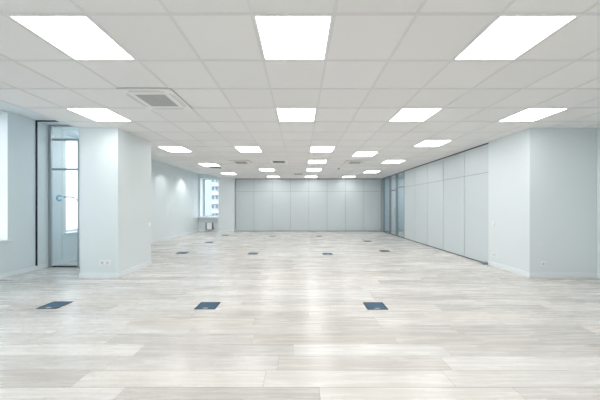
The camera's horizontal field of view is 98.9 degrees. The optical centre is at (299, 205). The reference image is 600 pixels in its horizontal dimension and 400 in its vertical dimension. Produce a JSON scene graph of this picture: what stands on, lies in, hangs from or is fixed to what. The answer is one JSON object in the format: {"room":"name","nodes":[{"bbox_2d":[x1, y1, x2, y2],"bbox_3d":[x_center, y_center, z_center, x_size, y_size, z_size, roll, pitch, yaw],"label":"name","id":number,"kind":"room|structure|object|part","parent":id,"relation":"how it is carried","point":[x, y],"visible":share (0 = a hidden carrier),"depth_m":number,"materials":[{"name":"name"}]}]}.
{"room":"open-plan office","nodes":[
{"label":"open-plan office","id":0,"kind":"room"},
{"bbox_2d":[0,109,78,273],"bbox_3d":[-5.490,-0.215,1.700,0.340,3.020,10.600,0,0,0],"label":"wall","id":1,"kind":"structure","parent":0,"point":[19,253],"depth_m":5.07,"materials":[{"name":"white paint"}]},
{"bbox_2d":[0,113,12,241],"bbox_3d":[-5.445,-0.527,3.482,0.350,2.335,2.465,0,0,0],"label":"window","id":2,"kind":"structure","parent":1,"relation":"in","point":[3,116],"depth_m":4.67,"materials":[{"name":"white glass"}]},
{"bbox_2d":[0,264,45,278],"bbox_3d":[-5.313,1.250,0.890,0.014,0.090,8.980,0,0,0],"label":"baseboard","id":3,"kind":"structure","parent":1,"relation":"attached to","point":[29,269],"depth_m":4.90,"materials":[{"name":"white paint"}]},
{"bbox_2d":[36,120,58,265],"bbox_3d":[-4.660,-0.260,5.180,1.320,2.930,0.030,0,0,0],"label":"trim","id":4,"kind":"structure","parent":1,"relation":"attached to","point":[37,121],"depth_m":5.17,"materials":[{"name":"grey metal"}]},
{"bbox_2d":[48,125,78,266],"bbox_3d":[-4.995,-0.215,5.457,0.650,3.020,0.065,0,0,0],"label":"door","id":5,"kind":"structure","parent":1,"relation":"in","point":[51,139],"depth_m":5.43,"materials":[{"name":"grey metal"}]},
{"bbox_2d":[64,135,76,233],"bbox_3d":[-5.445,-0.527,6.338,0.350,2.335,1.095,0,0,0],"label":"window","id":6,"kind":"structure","parent":1,"relation":"in","point":[69,231],"depth_m":6.17,"materials":[{"name":"white"}]},
{"bbox_2d":[79,129,79,266],"bbox_3d":[-4.635,-0.215,6.215,1.370,3.020,1.570,0,0,0],"label":"wall","id":7,"kind":"structure","parent":0,"point":[79,129],"depth_m":5.43,"materials":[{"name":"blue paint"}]},
{"bbox_2d":[53,257,76,265],"bbox_3d":[-5.313,1.250,6.200,0.014,0.090,1.400,0,0,0],"label":"baseboard","id":8,"kind":"structure","parent":7,"relation":"attached to","point":[63,261],"depth_m":5.79,"materials":[{"name":"white paint"}]},
{"bbox_2d":[0,101,206,173],"bbox_3d":[-4.810,-1.725,4.950,1.620,0.200,17.100,0,0,0],"label":"ceiling","id":9,"kind":"structure","parent":0,"point":[4,106],"depth_m":5.30,"materials":[{"name":"white paint"}]},
{"bbox_2d":[80,128,150,272],"bbox_3d":[-3.612,-0.215,5.135,0.685,3.020,1.030,0,0,0],"label":"column","id":10,"kind":"structure","parent":0,"point":[115,163],"depth_m":4.62,"materials":[{"name":"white paint"}]},
{"bbox_2d":[100,260,109,264],"bbox_3d":[-3.500,1.020,4.614,0.190,0.098,0.012,0,0,0],"label":"wall socket","id":11,"kind":"object","parent":10,"relation":"attached to","point":[102,262],"visible":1,"depth_m":4.61,"materials":[{"name":"white plastic"}]},
{"bbox_2d":[2,101,218,177],"bbox_3d":[-3.990,-1.604,4.700,0.020,0.402,16.600,0,0,0],"label":"trim","id":12,"kind":"structure","parent":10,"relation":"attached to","point":[2,101],"depth_m":4.07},
{"bbox_2d":[79,261,151,277],"bbox_3d":[-3.610,1.250,5.128,0.708,0.090,1.044,0,0,0],"label":"baseboard","id":13,"kind":"structure","parent":10,"relation":"attached to","point":[128,271],"depth_m":4.61,"materials":[{"name":"white paint"}]},
{"bbox_2d":[151,159,197,240],"bbox_3d":[-5.390,-0.215,10.250,0.540,3.020,6.500,0,0,0],"label":"wall","id":14,"kind":"structure","parent":0,"point":[174,190],"depth_m":10.34,"materials":[{"name":"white paint"}]},
{"bbox_2d":[151,230,198,243],"bbox_3d":[-5.113,1.250,10.000,0.014,0.090,6.000,0,0,0],"label":"baseboard","id":15,"kind":"structure","parent":14,"relation":"attached to","point":[178,235],"depth_m":10.35,"materials":[{"name":"white paint"}]},
{"bbox_2d":[198,174,218,229],"bbox_3d":[-4.590,-0.215,13.250,1.060,3.020,0.500,0,0,0],"label":"wall","id":16,"kind":"structure","parent":0,"point":[202,222],"depth_m":13.00,"materials":[{"name":"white paint"}]},
{"bbox_2d":[197,178,218,217],"bbox_3d":[-4.580,-0.420,13.135,1.040,2.000,0.670,0,0,0],"label":"window","id":17,"kind":"structure","parent":16,"relation":"in","point":[202,181],"depth_m":13.31,"materials":[{"name":"white"}]},
{"bbox_3d":[-4.580,0.555,13.100,1.040,0.050,0.600,0,0,0],"label":"sill","id":18,"kind":"part","parent":17,"relation":"part of","materials":[{"name":"white"}]},
{"bbox_3d":[-4.550,-0.445,13.435,0.980,1.950,0.070,0,0,0],"label":"frame","id":19,"kind":"part","parent":17,"relation":"part of","materials":[{"name":"white"}]},
{"bbox_2d":[206,223,213,229],"bbox_3d":[-4.510,1.065,12.922,0.400,0.460,0.125,0,0,0],"label":"radiator","id":20,"kind":"object","parent":16,"relation":"attached to","point":[209,226],"visible":1,"depth_m":12.86,"materials":[{"name":"white metal"}]},
{"bbox_3d":[-4.530,1.010,12.867,0.260,0.330,0.015,0,0,0],"label":"panel","id":21,"kind":"part","parent":20,"relation":"part of","materials":[{"name":"white plastic"}]},
{"bbox_2d":[199,230,233,231],"bbox_3d":[-4.198,1.250,12.923,1.816,0.090,0.154,0,0,0],"label":"baseboard","id":22,"kind":"structure","parent":16,"relation":"attached to","point":[199,230],"depth_m":12.99,"materials":[{"name":"white paint"}]},
{"bbox_2d":[219,178,234,231],"bbox_3d":[-3.675,-0.215,13.180,0.770,3.020,0.640,0,0,0],"label":"wall","id":23,"kind":"structure","parent":0,"point":[226,185],"depth_m":12.86,"materials":[{"name":"white paint"}]},
{"bbox_2d":[0,231,599,399],"bbox_3d":[0.250,1.395,4.850,11.900,0.200,17.300,0,0,0],"label":"floor","id":24,"kind":"structure","parent":0,"point":[291,321],"depth_m":2.76,"materials":[{"name":"beige wood"}]},
{"bbox_2d":[36,301,72,308],"bbox_3d":[-3.190,1.292,3.350,0.264,0.006,0.236,0,0,0],"label":"floor outlet","id":25,"kind":"object","parent":24,"relation":"on","point":[55,304],"visible":1,"depth_m":3.33,"materials":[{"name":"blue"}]},
{"bbox_3d":[-3.190,1.293,3.350,0.234,0.004,0.206,0,0,0],"label":"lid","id":26,"kind":"part","parent":25,"relation":"part of","materials":[{"name":"blue metal"}]},
{"bbox_2d":[194,302,220,308],"bbox_3d":[-1.190,1.292,3.330,0.264,0.006,0.236,0,0,0],"label":"box","id":27,"kind":"object","parent":24,"relation":"on","point":[203,305],"visible":1,"depth_m":3.33,"materials":[{"name":"blue metal"}]},
{"bbox_2d":[363,302,388,309],"bbox_3d":[0.980,1.292,3.320,0.264,0.006,0.236,0,0,0],"label":"box","id":28,"kind":"object","parent":24,"relation":"on","point":[369,305],"visible":1,"depth_m":3.29,"materials":[{"name":"blue metal"}]},
{"bbox_3d":[0.980,1.293,3.320,0.234,0.004,0.206,0,0,0],"label":"lid","id":29,"kind":"part","parent":28,"relation":"part of","materials":[{"name":"blue metal"}]},
{"bbox_2d":[0,0,599,178],"bbox_3d":[1.010,-1.431,4.855,9.980,0.055,16.910,0,0,0],"label":"ceiling","id":30,"kind":"structure","parent":0,"point":[383,58],"depth_m":2.85,"materials":[{"name":"tile"}]},
{"bbox_2d":[9,16,134,59],"bbox_3d":[-1.865,-1.431,2.180,0.603,0.053,0.597,0,0,0],"label":"ceiling light","id":31,"kind":"object","parent":30,"relation":"attached to","point":[78,37],"visible":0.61,"depth_m":2.13,"materials":[{"name":"white plastic"}]},
{"bbox_2d":[68,109,131,121],"bbox_3d":[-3.077,-1.431,3.980,0.603,0.053,0.597,0,0,0],"label":"ceiling light","id":32,"kind":"object","parent":30,"relation":"attached to","point":[99,115],"visible":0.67,"depth_m":3.99,"materials":[{"name":"white plastic"}]},
{"bbox_2d":[117,88,191,109],"bbox_3d":[-1.865,-1.459,3.380,0.658,0.158,0.658,0,0,0],"label":"air conditioner","id":33,"kind":"object","parent":30,"relation":"attached to","point":[149,98],"visible":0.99,"depth_m":3.30,"materials":[{"name":"white plastic"}]},
{"bbox_2d":[136,95,177,106],"bbox_3d":[-1.865,-1.384,3.380,0.370,0.005,0.370,0,0,0],"label":"grille","id":34,"kind":"object","parent":33,"relation":"attached to","point":[151,100],"depth_m":3.36,"materials":[{"name":"grey metal"}]},
{"bbox_2d":[159,147,190,151],"bbox_3d":[-3.077,-1.431,6.380,0.603,0.053,0.597,0,0,0],"label":"ceiling light","id":35,"kind":"object","parent":30,"relation":"attached to","point":[170,149],"visible":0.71,"depth_m":6.39,"materials":[{"name":"white plastic"}]},
{"bbox_2d":[200,164,218,165],"bbox_3d":[-3.077,-1.431,8.780,0.603,0.053,0.597,0,0,0],"label":"ceiling light","id":36,"kind":"object","parent":30,"relation":"attached to","point":[200,164],"visible":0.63,"depth_m":8.80,"materials":[{"name":"white plastic"}]},
{"bbox_2d":[205,166,224,168],"bbox_3d":[-3.077,-1.411,9.380,0.596,0.018,0.596,0,0,0],"label":"ceiling vent","id":37,"kind":"object","parent":30,"relation":"in","point":[210,167],"visible":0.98,"depth_m":9.36,"materials":[{"name":"grey metal"}]},
{"bbox_2d":[228,160,252,163],"bbox_3d":[-1.865,-1.459,8.180,0.658,0.158,0.658,0,0,0],"label":"air conditioner","id":38,"kind":"object","parent":30,"relation":"attached to","point":[231,161],"visible":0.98,"depth_m":8.00,"materials":[{"name":"grey plastic"}]},
{"bbox_2d":[235,147,261,151],"bbox_3d":[-1.259,-1.431,6.380,0.603,0.053,0.597,0,0,0],"label":"ceiling light","id":39,"kind":"object","parent":30,"relation":"attached to","point":[240,149],"visible":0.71,"depth_m":6.39,"materials":[{"name":"white plastic"}]},
{"bbox_2d":[259,169,274,170],"bbox_3d":[-1.259,-1.431,9.980,0.603,0.053,0.597,0,0,0],"label":"ceiling light","id":40,"kind":"object","parent":30,"relation":"attached to","point":[259,169],"visible":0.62,"depth_m":10.02,"materials":[{"name":"white plastic"}]},
{"bbox_2d":[269,160,287,162],"bbox_3d":[-0.653,-1.411,8.180,0.596,0.018,0.596,0,0,0],"label":"ceiling vent","id":41,"kind":"object","parent":30,"relation":"in","point":[271,161],"visible":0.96,"depth_m":8.08,"materials":[{"name":"white plastic"}]},
{"bbox_2d":[254,16,331,59],"bbox_3d":[-0.047,-1.431,2.180,0.603,0.053,0.597,0,0,0],"label":"ceiling light","id":42,"kind":"object","parent":30,"relation":"attached to","point":[280,37],"visible":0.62,"depth_m":2.13,"materials":[{"name":"white plastic"}]},
{"bbox_2d":[276,109,315,121],"bbox_3d":[-0.047,-1.431,3.980,0.603,0.053,0.597,0,0,0],"label":"ceiling light","id":43,"kind":"object","parent":30,"relation":"attached to","point":[284,115],"visible":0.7,"depth_m":3.99,"materials":[{"name":"white plastic"}]},
{"bbox_2d":[291,173,305,174],"bbox_3d":[-0.047,-1.459,11.180,0.658,0.158,0.658,0,0,0],"label":"air conditioner","id":44,"kind":"object","parent":30,"relation":"attached to","point":[291,173],"visible":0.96,"depth_m":11.10,"materials":[{"name":"grey"}]},
{"bbox_2d":[306,169,321,170],"bbox_3d":[0.559,-1.431,9.980,0.603,0.053,0.597,0,0,0],"label":"ceiling light","id":45,"kind":"object","parent":30,"relation":"attached to","point":[306,169],"visible":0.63,"depth_m":9.89,"materials":[{"name":"white plastic"}]},
{"bbox_2d":[308,160,326,162],"bbox_3d":[0.559,-1.431,8.180,0.603,0.053,0.597,0,0,0],"label":"ceiling light","id":46,"kind":"object","parent":30,"relation":"attached to","point":[309,161],"visible":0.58,"depth_m":8.11,"materials":[{"name":"white plastic"}]},
{"bbox_2d":[310,147,334,151],"bbox_3d":[0.559,-1.431,6.380,0.603,0.053,0.597,0,0,0],"label":"ceiling light","id":47,"kind":"object","parent":30,"relation":"attached to","point":[312,149],"visible":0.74,"depth_m":6.39,"materials":[{"name":"white plastic"}]},
{"bbox_2d":[343,160,367,163],"bbox_3d":[1.771,-1.459,8.180,0.658,0.158,0.658,0,0,0],"label":"air conditioner","id":48,"kind":"object","parent":30,"relation":"attached to","point":[346,161],"visible":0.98,"depth_m":8.03,"materials":[{"name":"grey plastic"}]},
{"bbox_2d":[353,152,377,155],"bbox_3d":[1.771,-1.431,6.980,0.603,0.053,0.597,0,0,0],"label":"ceiling light","id":49,"kind":"object","parent":30,"relation":"attached to","point":[356,153],"visible":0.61,"depth_m":6.87,"materials":[{"name":"white plastic"}]},
{"bbox_2d":[383,160,405,162],"bbox_3d":[2.983,-1.431,8.180,0.603,0.053,0.597,0,0,0],"label":"ceiling light","id":50,"kind":"object","parent":30,"relation":"attached to","point":[387,161],"visible":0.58,"depth_m":8.11,"materials":[{"name":"white plastic"}]},
{"bbox_2d":[389,109,440,121],"bbox_3d":[1.771,-1.431,3.980,0.603,0.053,0.597,0,0,0],"label":"ceiling light","id":51,"kind":"object","parent":30,"relation":"attached to","point":[404,115],"visible":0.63,"depth_m":3.99,"materials":[{"name":"white plastic"}]},
{"bbox_2d":[414,140,451,146],"bbox_3d":[2.983,-1.431,5.780,0.603,0.053,0.597,0,0,0],"label":"ceiling light","id":52,"kind":"object","parent":30,"relation":"attached to","point":[427,143],"visible":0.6,"depth_m":5.77,"materials":[{"name":"white plastic"}]},
{"bbox_2d":[416,141,448,145],"bbox_3d":[2.983,-1.413,5.780,0.555,0.013,0.555,0,0,0],"label":"diffuser","id":53,"kind":"object","parent":52,"relation":"attached to","point":[425,143],"depth_m":5.77,"materials":[{"name":"white plastic"}]},
{"bbox_2d":[454,16,577,59],"bbox_3d":[1.771,-1.431,2.180,0.603,0.053,0.597,0,0,0],"label":"ceiling light","id":54,"kind":"object","parent":30,"relation":"attached to","point":[507,37],"visible":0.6,"depth_m":2.13,"materials":[{"name":"white plastic"}]},
{"bbox_2d":[498,109,565,121],"bbox_3d":[3.589,-1.431,3.980,0.603,0.053,0.597,0,0,0],"label":"ceiling light","id":55,"kind":"object","parent":30,"relation":"attached to","point":[528,115],"visible":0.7,"depth_m":3.99,"materials":[{"name":"white plastic"}]},
{"bbox_2d":[235,179,380,230],"bbox_3d":[0.445,-0.057,13.240,7.470,2.703,0.120,0,0,0],"label":"wall","id":56,"kind":"structure","parent":0,"point":[260,204],"depth_m":13.19,"materials":[{"name":"laminate"}]},
{"bbox_3d":[-2.819,-1.067,13.220,0.930,0.622,0.060,0,0,0],"label":"panel","id":57,"kind":"part","parent":56,"relation":"part of","materials":[{"name":"paint"}]},
{"bbox_3d":[-2.819,0.266,13.220,0.930,2.019,0.060,0,0,0],"label":"panel","id":58,"kind":"part","parent":56,"relation":"part of","materials":[{"name":"laminate"}]},
{"bbox_3d":[-1.876,-1.067,13.220,0.930,0.622,0.060,0,0,0],"label":"panel","id":59,"kind":"part","parent":56,"relation":"part of","materials":[{"name":"paint"}]},
{"bbox_3d":[-1.876,0.266,13.220,0.930,2.019,0.060,0,0,0],"label":"panel","id":60,"kind":"part","parent":56,"relation":"part of","materials":[{"name":"laminate"}]},
{"bbox_3d":[-0.934,-1.067,13.220,0.930,0.622,0.060,0,0,0],"label":"panel","id":61,"kind":"part","parent":56,"relation":"part of","materials":[{"name":"paint"}]},
{"bbox_3d":[-0.934,0.266,13.220,0.930,2.019,0.060,0,0,0],"label":"panel","id":62,"kind":"part","parent":56,"relation":"part of","materials":[{"name":"laminate"}]},
{"bbox_3d":[0.009,-1.067,13.220,0.930,0.622,0.060,0,0,0],"label":"panel","id":63,"kind":"part","parent":56,"relation":"part of","materials":[{"name":"paint"}]},
{"bbox_3d":[0.009,0.266,13.220,0.930,2.019,0.060,0,0,0],"label":"panel","id":64,"kind":"part","parent":56,"relation":"part of","materials":[{"name":"laminate"}]},
{"bbox_3d":[0.951,-1.067,13.220,0.930,0.622,0.060,0,0,0],"label":"panel","id":65,"kind":"part","parent":56,"relation":"part of","materials":[{"name":"paint"}]},
{"bbox_3d":[0.951,0.266,13.220,0.930,2.019,0.060,0,0,0],"label":"panel","id":66,"kind":"part","parent":56,"relation":"part of","materials":[{"name":"paint"}]},
{"bbox_3d":[1.894,-1.067,13.220,0.930,0.622,0.060,0,0,0],"label":"panel","id":67,"kind":"part","parent":56,"relation":"part of","materials":[{"name":"paint"}]},
{"bbox_3d":[1.894,0.266,13.220,0.930,2.019,0.060,0,0,0],"label":"panel","id":68,"kind":"part","parent":56,"relation":"part of","materials":[{"name":"paint"}]},
{"bbox_3d":[2.836,-1.067,13.220,0.930,0.622,0.060,0,0,0],"label":"panel","id":69,"kind":"part","parent":56,"relation":"part of","materials":[{"name":"laminate"}]},
{"bbox_3d":[2.836,0.266,13.220,0.930,2.019,0.060,0,0,0],"label":"panel","id":70,"kind":"part","parent":56,"relation":"part of","materials":[{"name":"laminate"}]},
{"bbox_3d":[3.744,-1.067,13.220,0.860,0.622,0.060,0,0,0],"label":"panel","id":71,"kind":"part","parent":56,"relation":"part of","materials":[{"name":"paint"}]},
{"bbox_3d":[3.744,0.266,13.220,0.860,2.019,0.060,0,0,0],"label":"panel","id":72,"kind":"part","parent":56,"relation":"part of","materials":[{"name":"paint"}]},
{"bbox_2d":[404,143,487,261],"bbox_3d":[4.232,-0.057,7.935,0.116,2.703,4.580,0,0,0],"label":"wall","id":73,"kind":"structure","parent":0,"point":[446,198],"depth_m":7.10,"materials":[{"name":"laminate"}]},
{"bbox_2d":[381,171,403,237],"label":"door","id":74,"kind":"structure","parent":73,"relation":"in","point":[396,174],"depth_m":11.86,"materials":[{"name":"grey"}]},
{"bbox_3d":[4.210,-0.049,12.993,0.060,2.648,0.386,0,0,0],"label":"panel","id":75,"kind":"part","parent":74,"relation":"part of","materials":[{"name":"grey metal"}]},
{"bbox_3d":[4.210,-1.067,9.765,0.060,0.622,0.912,0,0,0],"label":"panel","id":76,"kind":"part","parent":73,"relation":"part of","materials":[{"name":"laminate"}]},
{"bbox_3d":[4.210,0.266,9.765,0.060,2.019,0.912,0,0,0],"label":"panel","id":77,"kind":"part","parent":73,"relation":"part of","materials":[{"name":"paint"}]},
{"bbox_3d":[4.210,-1.067,8.835,0.060,0.622,0.912,0,0,0],"label":"panel","id":78,"kind":"part","parent":73,"relation":"part of","materials":[{"name":"paint"}]},
{"bbox_3d":[4.210,0.266,8.835,0.060,2.019,0.912,0,0,0],"label":"panel","id":79,"kind":"part","parent":73,"relation":"part of","materials":[{"name":"laminate"}]},
{"bbox_3d":[4.210,-1.067,7.905,0.060,0.622,0.912,0,0,0],"label":"panel","id":80,"kind":"part","parent":73,"relation":"part of","materials":[{"name":"laminate"}]},
{"bbox_3d":[4.210,0.266,7.905,0.060,2.019,0.912,0,0,0],"label":"panel","id":81,"kind":"part","parent":73,"relation":"part of","materials":[{"name":"paint"}]},
{"bbox_3d":[4.210,-1.067,6.975,0.060,0.622,0.912,0,0,0],"label":"panel","id":82,"kind":"part","parent":73,"relation":"part of","materials":[{"name":"paint"}]},
{"bbox_3d":[4.210,0.266,6.975,0.060,2.019,0.912,0,0,0],"label":"panel","id":83,"kind":"part","parent":73,"relation":"part of","materials":[{"name":"paint"}]},
{"bbox_3d":[4.210,-1.067,6.077,0.060,0.622,0.847,0,0,0],"label":"panel","id":84,"kind":"part","parent":73,"relation":"part of","materials":[{"name":"paint"}]},
{"bbox_3d":[4.210,0.266,6.077,0.060,2.019,0.847,0,0,0],"label":"panel","id":85,"kind":"part","parent":73,"relation":"part of","materials":[{"name":"paint"}]},
{"bbox_2d":[488,128,596,272],"bbox_3d":[4.862,-0.215,5.135,1.415,3.020,1.010,0,0,0],"label":"column","id":86,"kind":"structure","parent":0,"point":[542,182],"depth_m":4.63,"materials":[{"name":"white paint"}]},
{"bbox_2d":[488,261,596,277],"bbox_3d":[4.748,1.250,5.128,1.215,0.090,1.024,0,0,0],"label":"baseboard","id":87,"kind":"structure","parent":86,"relation":"attached to","point":[513,270],"depth_m":4.62,"materials":[{"name":"white paint"}]},
{"bbox_2d":[597,127,599,272],"bbox_3d":[5.470,-0.255,0.515,0.200,3.100,8.230,0,0,0],"label":"wall","id":88,"kind":"structure","parent":0,"point":[598,129],"depth_m":4.61,"materials":[{"name":"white paint"}]},
{"label":"outside","id":89,"kind":"structure","parent":0,"visible":0},
{"bbox_3d":[-30.000,17.395,50.000,180.000,0.200,220.000,0,0,0],"label":"ground","id":90,"kind":"structure","parent":89,"visible":0},
{"bbox_2d":[205,180,218,214],"bbox_3d":[-27.000,-3.955,85.750,26.600,42.500,13.100,0,0,0],"label":"apartment building","id":91,"kind":"structure","parent":90,"relation":"on","point":[211,186],"depth_m":80.00,"materials":[{"name":"white"}]}
]}

